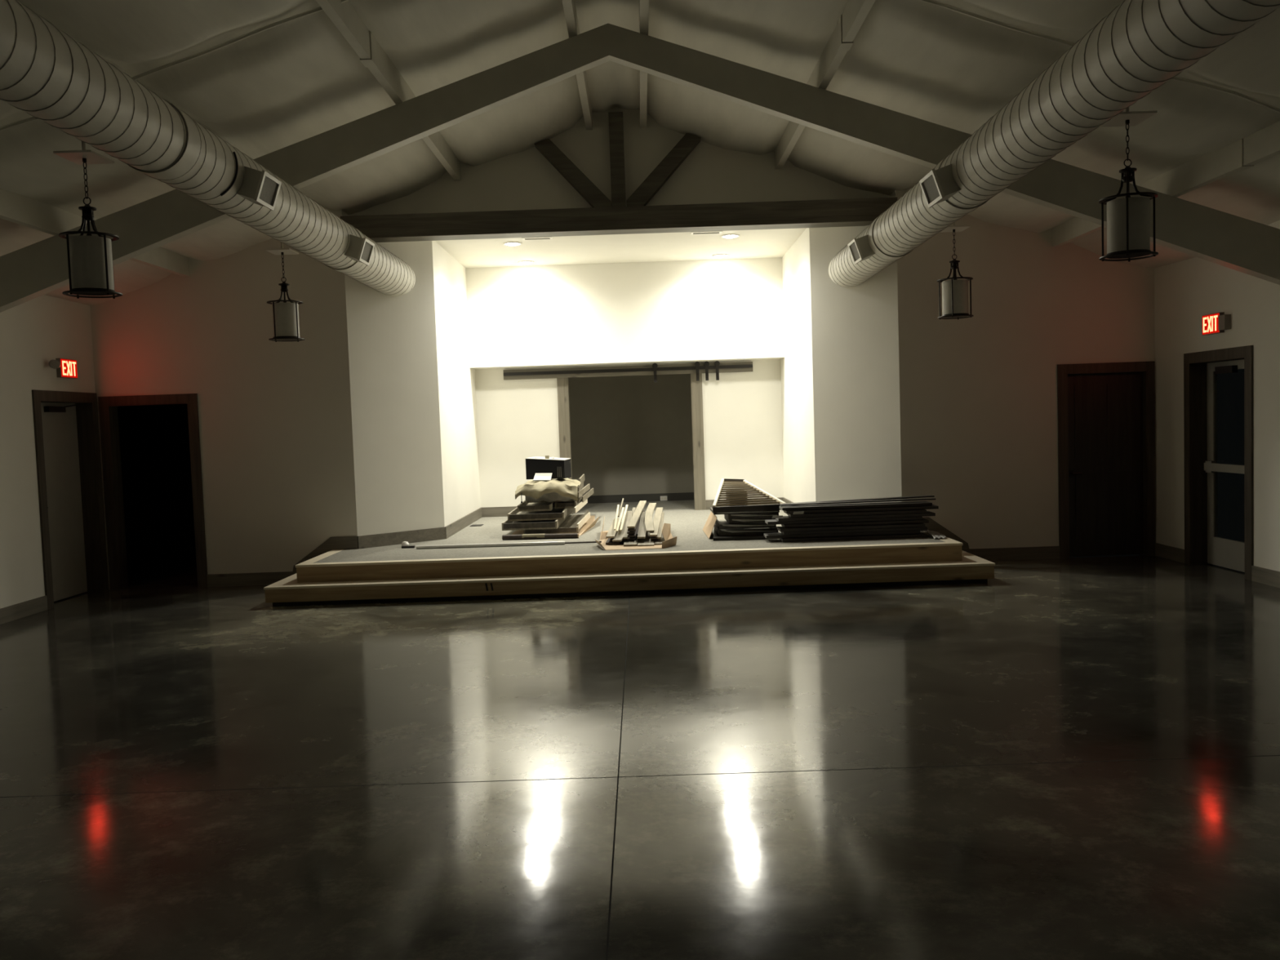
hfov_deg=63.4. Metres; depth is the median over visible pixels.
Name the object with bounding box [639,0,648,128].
ceiling beam
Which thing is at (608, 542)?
plank
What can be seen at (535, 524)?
wrap
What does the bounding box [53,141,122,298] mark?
pendant lantern
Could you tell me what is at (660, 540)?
plank
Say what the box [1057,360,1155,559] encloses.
door
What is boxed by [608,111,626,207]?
post
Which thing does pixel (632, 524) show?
plank
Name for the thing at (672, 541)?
flap
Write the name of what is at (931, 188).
grille
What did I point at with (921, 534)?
board
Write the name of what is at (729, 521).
wrap
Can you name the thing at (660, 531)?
plank
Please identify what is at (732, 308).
wall
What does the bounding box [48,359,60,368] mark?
lamp
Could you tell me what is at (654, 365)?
roller hanger
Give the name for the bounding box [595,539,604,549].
flap
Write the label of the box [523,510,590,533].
wrap
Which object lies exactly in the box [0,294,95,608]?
wall
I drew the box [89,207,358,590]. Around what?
wall
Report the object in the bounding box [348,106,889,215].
wall
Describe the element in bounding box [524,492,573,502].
plastic wrap
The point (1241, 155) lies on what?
ceiling beam
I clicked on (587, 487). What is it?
trim strip
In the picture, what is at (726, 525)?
fold
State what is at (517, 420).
wall
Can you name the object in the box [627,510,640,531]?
plank
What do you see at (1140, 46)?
spiral duct
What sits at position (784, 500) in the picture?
baseboard
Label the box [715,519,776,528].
wrap
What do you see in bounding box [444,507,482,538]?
baseboard
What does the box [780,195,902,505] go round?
wall
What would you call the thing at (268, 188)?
grille
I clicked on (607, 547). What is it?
cardboard sheet
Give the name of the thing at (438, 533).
baseboard
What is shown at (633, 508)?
wood lath
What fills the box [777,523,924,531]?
board
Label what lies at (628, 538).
plank
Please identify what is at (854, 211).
tie beam
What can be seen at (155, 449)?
doorway
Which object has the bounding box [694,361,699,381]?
roller hanger
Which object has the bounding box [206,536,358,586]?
baseboard
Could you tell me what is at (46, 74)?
spiral duct
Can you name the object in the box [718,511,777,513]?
fold
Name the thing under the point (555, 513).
wrap
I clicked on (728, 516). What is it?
wrap
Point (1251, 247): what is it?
beam
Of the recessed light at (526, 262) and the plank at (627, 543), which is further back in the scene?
the recessed light at (526, 262)
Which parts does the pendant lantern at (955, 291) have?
curved arm, curved arm, chain, mounting plate, lamp shade, lamp shade, curved arm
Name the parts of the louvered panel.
rail, rail, rail, rail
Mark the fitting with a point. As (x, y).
(405, 544)
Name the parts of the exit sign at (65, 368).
red panel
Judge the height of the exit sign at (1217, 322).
0.196 m
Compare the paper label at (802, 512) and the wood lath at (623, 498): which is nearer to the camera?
the paper label at (802, 512)
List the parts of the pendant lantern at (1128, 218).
curved arm, mounting plate, curved arm, chain, lamp shade, lamp shade, curved arm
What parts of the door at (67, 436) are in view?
casing, raised panel, raised panel, head casing, closer arm, casing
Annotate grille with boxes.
[259,176,277,205]
[360,241,372,262]
[850,242,860,261]
[923,175,939,203]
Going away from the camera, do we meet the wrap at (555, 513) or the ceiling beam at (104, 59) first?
the ceiling beam at (104, 59)
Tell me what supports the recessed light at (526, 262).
in the ceiling at (753, 243)
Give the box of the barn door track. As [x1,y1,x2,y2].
[502,361,752,380]
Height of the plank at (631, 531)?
0.128 m
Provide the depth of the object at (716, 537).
11.14 m
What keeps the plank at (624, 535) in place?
on the plank
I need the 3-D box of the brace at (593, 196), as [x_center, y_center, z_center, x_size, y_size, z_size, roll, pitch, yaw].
[-0.740,-3.361,11.471,0.820,0.798,0.158,-2,3,0]
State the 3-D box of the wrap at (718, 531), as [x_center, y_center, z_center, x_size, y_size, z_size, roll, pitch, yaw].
[1.182,0.547,11.637,0.650,0.075,0.720,-2,3,0]
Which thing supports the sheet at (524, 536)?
on the stage platform
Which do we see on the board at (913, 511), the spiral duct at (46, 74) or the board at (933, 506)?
the board at (933, 506)
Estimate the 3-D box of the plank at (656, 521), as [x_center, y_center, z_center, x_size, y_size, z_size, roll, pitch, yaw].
[0.189,0.463,11.670,0.080,0.195,1.356,-2,3,4]
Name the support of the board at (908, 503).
on the board at (933, 506)
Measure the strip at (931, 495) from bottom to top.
0.042 m
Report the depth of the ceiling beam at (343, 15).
7.95 m
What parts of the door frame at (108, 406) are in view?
casing, head casing, casing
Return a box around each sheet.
[502,533,578,539]
[511,515,595,536]
[599,530,675,550]
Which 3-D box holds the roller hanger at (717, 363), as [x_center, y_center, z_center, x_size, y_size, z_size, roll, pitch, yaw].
[1.109,-1.569,14.860,0.076,0.276,0.030,-2,3,0]
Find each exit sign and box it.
[48,358,77,378]
[1202,311,1231,335]
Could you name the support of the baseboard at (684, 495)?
attached to the wall at (630, 434)
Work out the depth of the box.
13.75 m
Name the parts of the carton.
lid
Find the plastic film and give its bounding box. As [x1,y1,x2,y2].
[920,529,946,538]
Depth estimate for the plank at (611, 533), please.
11.33 m
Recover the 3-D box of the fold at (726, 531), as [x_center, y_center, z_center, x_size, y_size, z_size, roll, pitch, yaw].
[1.185,0.551,11.262,0.601,0.042,0.028,-2,3,0]
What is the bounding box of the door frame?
[556,373,706,514]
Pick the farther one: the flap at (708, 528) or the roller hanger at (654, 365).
the roller hanger at (654, 365)
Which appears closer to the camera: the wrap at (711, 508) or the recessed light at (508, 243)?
the wrap at (711, 508)
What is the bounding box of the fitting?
[401,541,415,548]
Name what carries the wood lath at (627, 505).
on the plank at (619, 536)
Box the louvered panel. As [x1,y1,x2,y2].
[712,478,786,512]
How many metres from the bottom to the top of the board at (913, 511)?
0.030 m
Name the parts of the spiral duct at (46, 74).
frame, frame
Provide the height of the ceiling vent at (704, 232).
0.012 m
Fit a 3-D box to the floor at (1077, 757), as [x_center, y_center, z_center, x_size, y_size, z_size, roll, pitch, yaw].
[-0.200,1.527,4.518,13.000,0.200,20.253,-2,3,0]
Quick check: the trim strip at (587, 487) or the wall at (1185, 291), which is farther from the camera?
the trim strip at (587, 487)
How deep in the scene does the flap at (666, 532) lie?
11.29 m
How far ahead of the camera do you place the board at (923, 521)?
10.84 m
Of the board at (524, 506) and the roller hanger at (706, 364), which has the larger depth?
the roller hanger at (706, 364)
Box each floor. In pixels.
[0,554,1279,959]
[573,499,694,513]
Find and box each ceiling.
[0,0,1279,305]
[435,227,806,268]
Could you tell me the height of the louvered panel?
0.250 m
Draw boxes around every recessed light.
[502,241,521,245]
[517,260,534,264]
[711,253,728,257]
[720,233,739,238]
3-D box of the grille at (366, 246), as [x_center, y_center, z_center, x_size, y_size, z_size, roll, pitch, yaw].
[-2.546,-2.119,9.614,0.056,0.154,0.270,-2,3,0]
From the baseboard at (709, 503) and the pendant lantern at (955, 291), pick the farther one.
the baseboard at (709, 503)
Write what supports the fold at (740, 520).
attached to the wrap at (729, 521)
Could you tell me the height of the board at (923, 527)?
0.030 m
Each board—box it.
[764,516,922,524]
[764,530,919,538]
[775,511,935,520]
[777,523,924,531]
[779,497,935,510]
[779,532,926,542]
[780,526,927,534]
[781,518,928,527]
[783,504,938,514]
[787,509,926,517]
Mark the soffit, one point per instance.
(775, 357)
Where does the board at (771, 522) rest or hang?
on the board at (923, 521)
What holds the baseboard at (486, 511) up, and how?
attached to the wall at (517, 420)
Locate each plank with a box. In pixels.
[605,518,622,537]
[605,537,621,544]
[612,511,632,542]
[622,530,627,538]
[623,537,637,546]
[626,500,646,528]
[626,513,641,533]
[626,534,636,540]
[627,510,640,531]
[627,520,639,537]
[637,511,646,538]
[637,532,653,546]
[644,502,656,532]
[649,506,662,536]
[654,533,664,545]
[655,511,664,538]
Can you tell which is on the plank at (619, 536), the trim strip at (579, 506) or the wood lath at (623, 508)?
the wood lath at (623, 508)
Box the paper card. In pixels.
[533,472,552,479]
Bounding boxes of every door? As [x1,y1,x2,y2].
[31,389,108,609]
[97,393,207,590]
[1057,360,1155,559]
[1183,345,1253,580]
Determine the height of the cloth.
0.261 m
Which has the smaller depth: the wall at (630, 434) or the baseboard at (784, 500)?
the baseboard at (784, 500)
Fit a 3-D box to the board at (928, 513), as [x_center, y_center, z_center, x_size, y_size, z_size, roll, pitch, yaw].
[2.268,0.382,10.956,1.643,0.030,0.240,-2,3,0]
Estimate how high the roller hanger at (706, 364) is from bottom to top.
0.276 m
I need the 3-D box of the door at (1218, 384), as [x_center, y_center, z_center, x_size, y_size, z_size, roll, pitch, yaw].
[5.798,-0.188,10.216,0.240,2.190,1.190,-2,3,0]
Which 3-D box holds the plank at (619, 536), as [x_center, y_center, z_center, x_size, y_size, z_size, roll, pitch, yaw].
[-0.176,0.511,11.671,0.124,0.208,1.357,-2,3,5]
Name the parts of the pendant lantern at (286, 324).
curved arm, mounting plate, chain, lamp shade, lamp shade, curved arm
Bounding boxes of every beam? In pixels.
[0,23,1279,312]
[0,188,189,276]
[16,0,253,159]
[315,0,460,180]
[340,197,897,242]
[561,0,592,129]
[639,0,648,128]
[774,0,875,168]
[1052,120,1279,247]
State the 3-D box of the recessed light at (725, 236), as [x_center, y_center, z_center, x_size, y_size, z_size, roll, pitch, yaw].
[1.097,-2.953,12.575,0.234,0.026,0.234,-2,3,0]
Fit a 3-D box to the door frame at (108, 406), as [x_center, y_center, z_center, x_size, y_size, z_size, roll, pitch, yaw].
[-5.388,0.132,11.562,1.085,2.150,0.200,-2,3,0]
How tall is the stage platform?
0.372 m
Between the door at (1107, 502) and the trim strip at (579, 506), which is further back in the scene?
the trim strip at (579, 506)
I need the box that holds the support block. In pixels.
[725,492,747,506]
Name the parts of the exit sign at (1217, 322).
red panel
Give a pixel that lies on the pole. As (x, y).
(552, 543)
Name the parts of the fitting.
knob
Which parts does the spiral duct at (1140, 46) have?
frame, frame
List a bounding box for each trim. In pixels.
[0,0,348,131]
[918,0,1279,113]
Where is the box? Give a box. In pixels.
[470,524,483,526]
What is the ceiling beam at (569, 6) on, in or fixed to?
attached to the ceiling at (267, 91)
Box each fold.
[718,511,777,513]
[721,529,776,533]
[722,524,774,526]
[731,514,777,516]
[732,519,764,521]
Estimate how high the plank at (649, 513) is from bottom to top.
0.206 m
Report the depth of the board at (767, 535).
10.85 m
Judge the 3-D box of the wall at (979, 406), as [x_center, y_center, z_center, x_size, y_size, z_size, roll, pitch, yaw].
[4.259,-1.254,11.478,2.812,4.281,0.160,-2,3,0]
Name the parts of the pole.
rod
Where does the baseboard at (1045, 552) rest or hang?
attached to the wall at (979, 406)
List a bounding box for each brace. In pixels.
[534,138,611,207]
[626,133,701,206]
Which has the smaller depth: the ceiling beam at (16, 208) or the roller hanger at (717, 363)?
the ceiling beam at (16, 208)
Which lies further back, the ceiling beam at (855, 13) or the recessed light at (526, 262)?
the recessed light at (526, 262)
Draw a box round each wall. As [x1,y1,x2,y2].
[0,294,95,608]
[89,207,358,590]
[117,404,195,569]
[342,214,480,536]
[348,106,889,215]
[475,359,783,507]
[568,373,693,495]
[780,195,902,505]
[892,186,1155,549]
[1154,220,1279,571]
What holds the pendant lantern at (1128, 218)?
hanging from the roof purlin
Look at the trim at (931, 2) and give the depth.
6.96 m
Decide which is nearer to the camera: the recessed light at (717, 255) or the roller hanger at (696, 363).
the recessed light at (717, 255)
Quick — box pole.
[416,541,601,549]
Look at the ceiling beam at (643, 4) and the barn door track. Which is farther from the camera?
the barn door track
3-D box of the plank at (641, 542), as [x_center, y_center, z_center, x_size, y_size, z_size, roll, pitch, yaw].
[0.064,0.641,11.318,0.177,0.057,0.972,-2,3,0]
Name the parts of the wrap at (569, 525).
loose trim strip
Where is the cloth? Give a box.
[515,478,581,500]
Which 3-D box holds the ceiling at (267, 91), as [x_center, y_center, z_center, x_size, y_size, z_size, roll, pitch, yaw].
[-0.246,-2.728,2.963,12.074,2.193,17.420,-2,3,0]
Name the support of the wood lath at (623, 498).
on the wood lath at (623, 508)
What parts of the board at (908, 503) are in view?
thin strip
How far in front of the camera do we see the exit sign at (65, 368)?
10.74 m
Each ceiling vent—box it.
[521,236,553,240]
[690,231,722,235]
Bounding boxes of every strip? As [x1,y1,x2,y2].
[573,498,587,513]
[577,483,590,497]
[582,488,593,502]
[790,494,934,503]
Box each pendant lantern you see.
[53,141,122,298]
[265,242,305,342]
[937,222,973,319]
[1098,106,1158,262]
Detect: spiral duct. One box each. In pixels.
[0,0,415,296]
[828,0,1279,287]
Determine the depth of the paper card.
12.87 m
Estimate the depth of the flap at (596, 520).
12.99 m
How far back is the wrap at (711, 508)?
11.28 m
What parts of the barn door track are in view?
rail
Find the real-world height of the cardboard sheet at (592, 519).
0.005 m
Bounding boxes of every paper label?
[772,515,782,518]
[793,511,804,514]
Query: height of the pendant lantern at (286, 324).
1.368 m
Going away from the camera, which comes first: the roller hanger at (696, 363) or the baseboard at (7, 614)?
the baseboard at (7, 614)
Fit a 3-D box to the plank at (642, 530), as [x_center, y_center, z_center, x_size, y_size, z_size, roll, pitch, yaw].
[0.037,0.499,11.622,0.085,0.174,1.253,-2,3,2]
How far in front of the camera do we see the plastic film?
10.75 m
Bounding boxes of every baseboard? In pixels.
[0,595,48,624]
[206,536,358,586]
[357,527,445,548]
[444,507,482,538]
[481,506,517,517]
[578,492,693,503]
[705,497,782,510]
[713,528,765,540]
[782,497,793,503]
[922,517,1059,560]
[1155,542,1279,587]
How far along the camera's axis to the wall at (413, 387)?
11.95 m
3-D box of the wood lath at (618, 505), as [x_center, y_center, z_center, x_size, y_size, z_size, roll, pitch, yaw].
[-0.265,0.418,11.792,0.021,0.172,1.302,-2,3,1]
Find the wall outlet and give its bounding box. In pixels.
[660,495,666,500]
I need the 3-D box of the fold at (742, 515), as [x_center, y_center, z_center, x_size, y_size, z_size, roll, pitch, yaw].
[1.240,0.380,11.252,0.501,0.032,0.028,-2,3,0]
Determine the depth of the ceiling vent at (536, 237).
12.29 m
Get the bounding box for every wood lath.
[613,504,619,529]
[615,506,624,532]
[617,497,623,516]
[619,504,628,530]
[625,507,635,534]
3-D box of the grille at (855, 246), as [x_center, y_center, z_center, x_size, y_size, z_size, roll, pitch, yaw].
[2.100,-2.223,10.071,0.056,0.154,0.260,-2,3,0]
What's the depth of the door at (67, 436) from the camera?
11.11 m
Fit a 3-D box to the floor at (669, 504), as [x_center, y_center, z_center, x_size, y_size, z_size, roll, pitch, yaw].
[-0.105,0.461,16.085,6.600,0.100,2.050,-2,3,0]
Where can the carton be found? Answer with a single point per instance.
(561, 468)
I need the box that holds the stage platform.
[263,509,995,606]
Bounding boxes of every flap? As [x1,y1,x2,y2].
[582,516,599,533]
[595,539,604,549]
[662,523,671,540]
[662,536,676,547]
[702,511,716,538]
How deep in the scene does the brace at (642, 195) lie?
11.39 m
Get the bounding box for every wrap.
[502,507,573,530]
[507,506,571,521]
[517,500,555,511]
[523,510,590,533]
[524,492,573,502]
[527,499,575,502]
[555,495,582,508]
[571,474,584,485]
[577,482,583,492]
[710,506,779,514]
[714,523,778,536]
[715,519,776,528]
[724,512,778,519]
[724,515,775,524]
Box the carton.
[524,456,571,479]
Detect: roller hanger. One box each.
[652,363,657,382]
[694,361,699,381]
[703,361,709,380]
[714,360,719,380]
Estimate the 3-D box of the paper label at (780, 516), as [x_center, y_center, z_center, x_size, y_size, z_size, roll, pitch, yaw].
[1.437,0.386,10.828,0.115,0.028,0.011,-2,3,0]
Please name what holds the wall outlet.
attached to the wall at (630, 434)
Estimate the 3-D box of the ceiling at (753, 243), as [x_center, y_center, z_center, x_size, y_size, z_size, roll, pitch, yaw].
[-0.229,-2.995,12.991,6.150,0.100,2.867,-2,3,0]
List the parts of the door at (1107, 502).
casing, lever handle, raised panel, raised panel, head casing, raised panel, raised panel, casing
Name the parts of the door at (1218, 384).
casing, head casing, glass pane, casing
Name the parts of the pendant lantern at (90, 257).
curved arm, curved arm, stem, mounting plate, chain, lamp shade, lamp shade, curved arm, curved arm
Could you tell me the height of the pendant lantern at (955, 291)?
1.368 m
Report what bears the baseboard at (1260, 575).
attached to the wall at (1185, 291)
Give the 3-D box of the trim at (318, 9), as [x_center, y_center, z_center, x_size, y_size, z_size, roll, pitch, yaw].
[-3.065,-2.834,6.976,4.958,1.676,0.064,-2,3,0]
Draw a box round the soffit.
[472,357,782,368]

